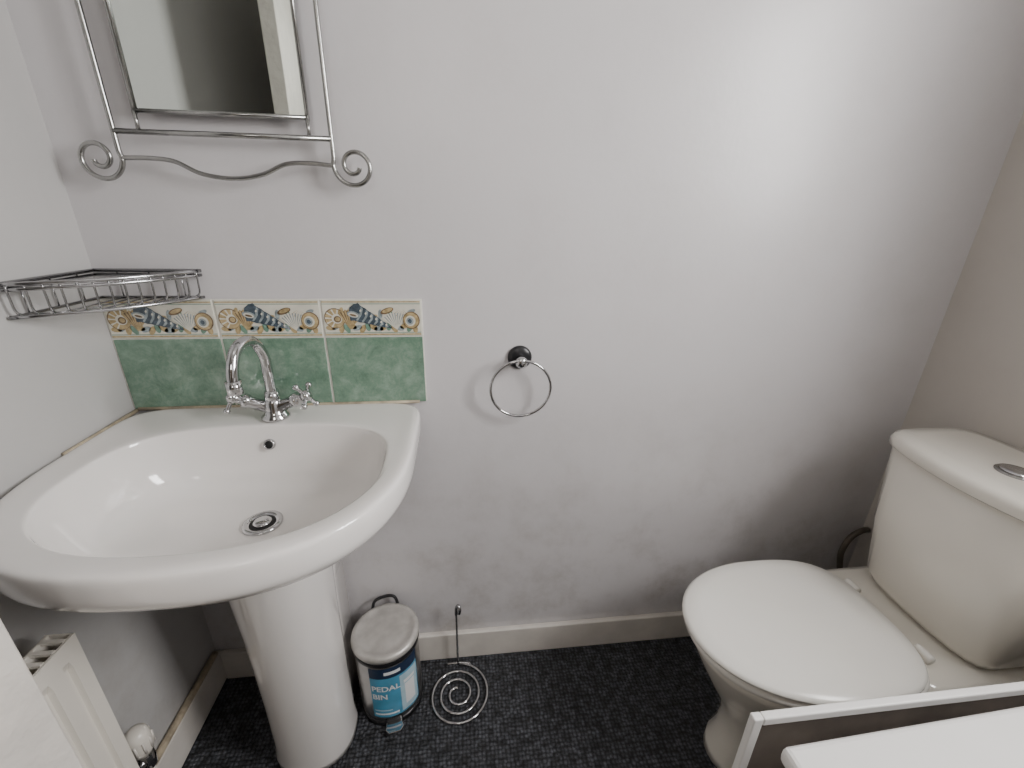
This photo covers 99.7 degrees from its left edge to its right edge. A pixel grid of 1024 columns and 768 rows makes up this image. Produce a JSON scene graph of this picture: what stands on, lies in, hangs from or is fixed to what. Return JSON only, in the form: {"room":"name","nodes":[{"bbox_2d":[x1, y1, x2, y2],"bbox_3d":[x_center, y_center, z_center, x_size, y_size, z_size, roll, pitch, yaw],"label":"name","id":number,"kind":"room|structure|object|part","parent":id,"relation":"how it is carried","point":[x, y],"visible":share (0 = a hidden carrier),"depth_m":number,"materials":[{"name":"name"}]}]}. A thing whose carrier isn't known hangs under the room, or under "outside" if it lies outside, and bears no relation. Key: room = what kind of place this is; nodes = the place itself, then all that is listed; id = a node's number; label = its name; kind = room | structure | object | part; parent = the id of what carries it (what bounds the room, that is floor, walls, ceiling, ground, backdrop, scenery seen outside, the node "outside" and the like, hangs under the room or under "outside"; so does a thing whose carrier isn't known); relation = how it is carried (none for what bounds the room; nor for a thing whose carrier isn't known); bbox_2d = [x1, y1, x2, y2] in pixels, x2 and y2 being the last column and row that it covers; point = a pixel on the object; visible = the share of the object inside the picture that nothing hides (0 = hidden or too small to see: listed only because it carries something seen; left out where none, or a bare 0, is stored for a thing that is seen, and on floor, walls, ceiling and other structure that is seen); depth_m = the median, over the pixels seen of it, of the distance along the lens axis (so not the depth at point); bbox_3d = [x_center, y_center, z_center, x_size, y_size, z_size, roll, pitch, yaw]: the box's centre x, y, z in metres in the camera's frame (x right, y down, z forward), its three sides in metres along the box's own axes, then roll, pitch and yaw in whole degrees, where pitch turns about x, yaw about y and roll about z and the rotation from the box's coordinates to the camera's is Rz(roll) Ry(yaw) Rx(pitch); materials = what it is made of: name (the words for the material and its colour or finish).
{"room":"bathroom","nodes":[
{"label":"bathroom","id":0,"kind":"room"},
{"bbox_2d":[59,297,124,312],"bbox_3d":[-0.730,-0.137,0.750,0.002,0.003,0.159,-1,21,-6],"label":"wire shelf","id":1,"kind":"object","parent":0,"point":[117,298],"depth_m":0.75,"materials":[{"name":"silver metal"}]},
{"bbox_2d":[0,0,215,750],"bbox_3d":[-0.691,0.190,-0.426,0.100,2.350,2.600,-1,21,-6],"label":"wall","id":2,"kind":"structure","parent":0,"point":[62,379],"depth_m":0.73,"materials":[{"name":"paint"}]},
{"bbox_2d":[0,619,83,767],"bbox_3d":[-0.554,0.206,0.021,0.038,1.980,0.736,3,21,6],"label":"door leaf","id":3,"kind":"structure","parent":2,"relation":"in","point":[31,735],"depth_m":0.44,"materials":[{"name":"paint"}]},
{"bbox_2d":[23,633,157,767],"bbox_3d":[-0.686,0.735,0.559,0.099,0.617,0.550,-1,21,-6],"label":"radiator","id":4,"kind":"object","parent":2,"relation":"attached to","point":[58,664],"visible":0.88,"depth_m":0.66,"materials":[{"name":"metal"}]},
{"bbox_2d":[26,662,43,669],"bbox_3d":[-0.668,0.392,0.599,0.031,0.005,0.006,-1,21,-6],"label":"grille","id":5,"kind":"object","parent":4,"relation":"attached to","point":[40,665],"depth_m":0.60,"materials":[{"name":"metal"}]},
{"bbox_3d":[-0.669,0.687,0.507,0.006,0.487,0.482,-1,21,-6],"label":"panel","id":6,"kind":"part","parent":4,"relation":"part of","materials":[{"name":"metal"}]},
{"bbox_2d":[27,650,54,657],"bbox_3d":[-0.670,0.385,0.616,0.031,0.005,0.006,-1,21,-6],"label":"grille","id":7,"kind":"object","parent":4,"relation":"attached to","point":[32,653],"depth_m":0.61,"materials":[{"name":"metal"}]},
{"bbox_2d":[39,639,65,645],"bbox_3d":[-0.672,0.379,0.632,0.031,0.005,0.006,-1,21,-6],"label":"grille","id":8,"kind":"object","parent":4,"relation":"attached to","point":[43,642],"depth_m":0.63,"materials":[{"name":"metal"}]},
{"bbox_2d":[156,650,226,767],"bbox_3d":[-0.729,0.993,0.614,0.016,0.097,1.250,-1,21,-6],"label":"baseboard","id":9,"kind":"structure","parent":2,"relation":"attached to","point":[183,739],"depth_m":1.05,"materials":[{"name":"white wood"}]},
{"bbox_2d":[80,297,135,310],"bbox_3d":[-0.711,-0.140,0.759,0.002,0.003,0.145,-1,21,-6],"label":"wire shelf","id":10,"kind":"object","parent":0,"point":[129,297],"depth_m":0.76,"materials":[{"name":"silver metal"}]},
{"bbox_2d":[103,297,147,308],"bbox_3d":[-0.692,-0.143,0.767,0.002,0.003,0.132,-1,21,-6],"label":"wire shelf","id":11,"kind":"object","parent":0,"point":[139,297],"depth_m":0.77,"materials":[{"name":"silver metal"}]},
{"bbox_2d":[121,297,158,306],"bbox_3d":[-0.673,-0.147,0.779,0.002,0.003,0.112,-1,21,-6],"label":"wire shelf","id":12,"kind":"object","parent":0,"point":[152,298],"depth_m":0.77,"materials":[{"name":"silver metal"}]},
{"bbox_2d":[182,636,719,767],"bbox_3d":[0.249,1.291,0.172,2.050,0.100,2.700,-1,21,-6],"label":"floor","id":13,"kind":"structure","parent":0,"point":[644,703],"depth_m":1.12,"materials":[{"name":"carpet"}]},
{"bbox_2d":[0,400,420,767],"bbox_3d":[-0.476,0.512,0.863,0.593,0.823,0.488,-1,21,-6],"label":"basin","id":14,"kind":"object","parent":13,"relation":"on","point":[172,507],"visible":0.96,"depth_m":0.80,"materials":[{"name":"white ceramic"}]},
{"bbox_2d":[223,335,319,421],"bbox_3d":[-0.474,-0.003,0.812,0.174,0.182,0.139,-1,21,-6],"label":"mixer tap","id":15,"kind":"object","parent":14,"relation":"on","point":[275,408],"visible":1,"depth_m":0.84,"materials":[{"name":"silver metal"}]},
{"bbox_3d":[-0.557,0.054,0.844,0.013,0.011,0.013,-1,21,-6],"label":"knob","id":16,"kind":"part","parent":15,"relation":"part of","materials":[{"name":"silver metal"}]},
{"bbox_3d":[-0.482,-0.016,0.798,0.021,0.147,0.120,2,21,2],"label":"spout","id":17,"kind":"part","parent":15,"relation":"part of","materials":[{"name":"silver metal"}]},
{"bbox_3d":[-0.422,0.007,0.842,0.013,0.012,0.013,-1,21,-6],"label":"knob","id":18,"kind":"part","parent":15,"relation":"part of","materials":[{"name":"silver metal"}]},
{"bbox_3d":[-0.407,0.045,0.845,0.012,0.013,0.011,-1,21,-6],"label":"knob","id":19,"kind":"part","parent":15,"relation":"part of","materials":[{"name":"silver metal"}]},
{"bbox_2d":[351,594,422,734],"bbox_3d":[-0.317,0.717,1.118,0.172,0.263,0.167,13,24,27],"label":"pedal bin","id":20,"kind":"object","parent":13,"relation":"on","point":[384,641],"visible":1,"depth_m":1.07,"materials":[{"name":"blue metal"}]},
{"bbox_3d":[-0.317,0.619,1.081,0.166,0.021,0.166,-1,21,-6],"label":"lid","id":21,"kind":"part","parent":20,"relation":"part of","materials":[{"name":"silver metal"}]},
{"bbox_3d":[-0.340,0.585,1.152,0.074,0.043,0.022,-6,22,-18],"label":"carry handle","id":22,"kind":"part","parent":20,"relation":"part of","materials":[{"name":"black plastic"}]},
{"bbox_2d":[399,662,417,709],"bbox_3d":[-0.258,0.760,1.087,0.004,0.126,0.050,16,26,34],"label":"label","id":23,"kind":"object","parent":20,"relation":"on","point":[408,677],"depth_m":1.08,"materials":[{"name":"white paper"}]},
{"bbox_3d":[-0.256,0.727,1.073,0.002,0.010,0.032,16,26,34],"label":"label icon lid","id":24,"kind":"part","parent":20,"relation":"part of","materials":[{"name":"white paper"}]},
{"bbox_2d":[431,604,487,724],"bbox_3d":[-0.139,0.727,1.130,0.154,0.236,0.165,-1,21,-6],"label":"stand","id":25,"kind":"object","parent":13,"relation":"on","point":[457,611],"visible":1,"depth_m":1.16,"materials":[{"name":"silver metal"}]},
{"bbox_2d":[682,427,1023,767],"bbox_3d":[0.717,0.529,0.937,0.711,0.783,0.374,-1,21,-6],"label":"toilet","id":26,"kind":"object","parent":13,"relation":"on","point":[937,602],"visible":0.86,"depth_m":0.86,"materials":[{"name":"ceramic"}]},
{"bbox_3d":[0.581,0.500,0.909,0.435,0.017,0.338,-1,21,-6],"label":"seat lid","id":27,"kind":"part","parent":26,"relation":"part of","materials":[{"name":"plastic"}]},
{"bbox_3d":[0.588,0.520,0.918,0.432,0.018,0.334,-1,21,-6],"label":"seat","id":28,"kind":"part","parent":26,"relation":"part of","materials":[{"name":"plastic"}]},
{"bbox_2d":[836,527,870,568],"bbox_3d":[0.989,0.599,1.305,0.077,0.393,0.024,-3,22,-11],"label":"supply hose","id":29,"kind":"object","parent":26,"relation":"attached to","point":[840,555],"visible":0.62,"depth_m":1.25,"materials":[{"name":"plastic"}]},
{"bbox_3d":[0.958,0.180,0.829,0.241,0.035,0.374,-1,21,-6],"label":"cistern lid","id":30,"kind":"part","parent":26,"relation":"part of","materials":[{"name":"ceramic"}]},
{"bbox_2d":[732,681,1023,767],"bbox_3d":[0.680,0.697,0.686,0.794,0.650,0.010,-1,21,-6],"label":"framed board","id":31,"kind":"object","parent":13,"relation":"on","point":[766,734],"visible":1,"depth_m":0.55,"materials":[{"name":"white laminate"}]},
{"bbox_3d":[0.292,0.706,0.643,0.013,0.650,0.010,-1,21,-6],"label":"frame","id":32,"kind":"part","parent":31,"relation":"part of","materials":[{"name":"white laminate"}]},
{"bbox_3d":[0.686,0.401,0.571,0.768,0.013,0.010,-1,21,-6],"label":"frame","id":33,"kind":"part","parent":31,"relation":"part of","materials":[{"name":"white laminate"}]},
{"bbox_2d":[781,706,1023,767],"bbox_3d":[0.601,0.749,0.490,0.607,0.693,0.298,-2,21,-8],"label":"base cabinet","id":34,"kind":"object","parent":13,"relation":"on","point":[995,739],"visible":1,"depth_m":0.46,"materials":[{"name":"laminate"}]},
{"bbox_2d":[5,0,1023,650],"bbox_3d":[0.128,-0.322,0.931,2.050,2.350,0.100,-1,21,-6],"label":"wall","id":35,"kind":"structure","parent":0,"point":[732,240],"depth_m":0.89,"materials":[{"name":"paint"}]},
{"bbox_2d":[0,268,204,319],"bbox_3d":[-0.678,-0.158,0.737,0.189,0.057,0.189,-1,21,-6],"label":"wire basket","id":36,"kind":"object","parent":35,"relation":"attached to","point":[24,284],"visible":1,"depth_m":0.73,"materials":[{"name":"silver metal"}]},
{"bbox_2d":[74,0,371,187],"bbox_3d":[-0.483,-0.638,0.660,0.476,0.608,0.034,-1,21,-6],"label":"mirror","id":37,"kind":"object","parent":35,"relation":"attached to","point":[224,58],"visible":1,"depth_m":0.70,"materials":[{"name":"silver glass"}]},
{"bbox_3d":[-0.615,-0.642,0.632,0.007,0.425,0.007,-1,21,-6],"label":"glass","id":38,"kind":"part","parent":37,"relation":"part of","materials":[{"name":"silver metal"}]},
{"bbox_3d":[-0.619,-0.433,0.711,0.006,0.032,0.006,-1,21,-6],"label":"post","id":39,"kind":"part","parent":37,"relation":"part of","materials":[{"name":"silver metal"}]},
{"bbox_3d":[-0.480,-0.649,0.649,0.267,0.418,0.006,-1,21,-6],"label":"glass","id":40,"kind":"part","parent":37,"relation":"part of","materials":[{"name":"mirror"}]},
{"bbox_3d":[-0.484,-0.451,0.722,0.271,0.007,0.007,-1,21,-6],"label":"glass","id":41,"kind":"part","parent":37,"relation":"part of","materials":[{"name":"silver metal"}]},
{"bbox_3d":[-0.486,-0.422,0.731,0.346,0.009,0.009,-1,21,-6],"label":"rail","id":42,"kind":"part","parent":37,"relation":"part of","materials":[{"name":"silver metal"}]},
{"bbox_3d":[-0.345,-0.648,0.662,0.007,0.425,0.007,-1,21,-6],"label":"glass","id":43,"kind":"part","parent":37,"relation":"part of","materials":[{"name":"silver metal"}]},
{"bbox_3d":[-0.349,-0.439,0.741,0.006,0.032,0.006,-1,21,-6],"label":"post","id":44,"kind":"part","parent":37,"relation":"part of","materials":[{"name":"silver metal"}]},
{"bbox_2d":[100,299,426,408],"bbox_3d":[-0.489,-0.062,0.898,0.604,0.228,0.011,-1,21,-6],"label":"tile backsplash","id":45,"kind":"structure","parent":35,"relation":"attached to","point":[349,350],"depth_m":0.89,"materials":[{"name":"tile"}]},
{"bbox_2d":[220,611,689,677],"bbox_3d":[0.113,0.749,1.286,1.818,0.097,0.016,-1,21,-6],"label":"baseboard","id":46,"kind":"structure","parent":35,"relation":"attached to","point":[629,628],"depth_m":1.27,"materials":[{"name":"white wood"}]},
{"bbox_2d":[489,345,551,416],"bbox_3d":[0.018,-0.003,0.965,0.140,0.161,0.041,-1,21,-6],"label":"towel ring","id":47,"kind":"object","parent":35,"relation":"attached to","point":[519,357],"visible":1,"depth_m":0.95,"materials":[{"name":"silver metal"}]},
{"bbox_3d":[0.018,-0.058,0.960,0.054,0.054,0.010,-1,21,-6],"label":"wall plate","id":48,"kind":"part","parent":47,"relation":"part of","materials":[{"name":"black plastic"}]},
{"bbox_3d":[0.019,-0.050,0.944,0.026,0.026,0.036,-1,21,-6],"label":"post","id":49,"kind":"part","parent":47,"relation":"part of","materials":[{"name":"silver metal"}]},
{"bbox_2d":[847,111,1023,567],"bbox_3d":[1.247,0.146,-0.211,0.100,2.350,2.600,-1,21,-6],"label":"wall","id":50,"kind":"structure","parent":0,"point":[972,378],"depth_m":0.96,"materials":[{"name":"paint"}]}
]}

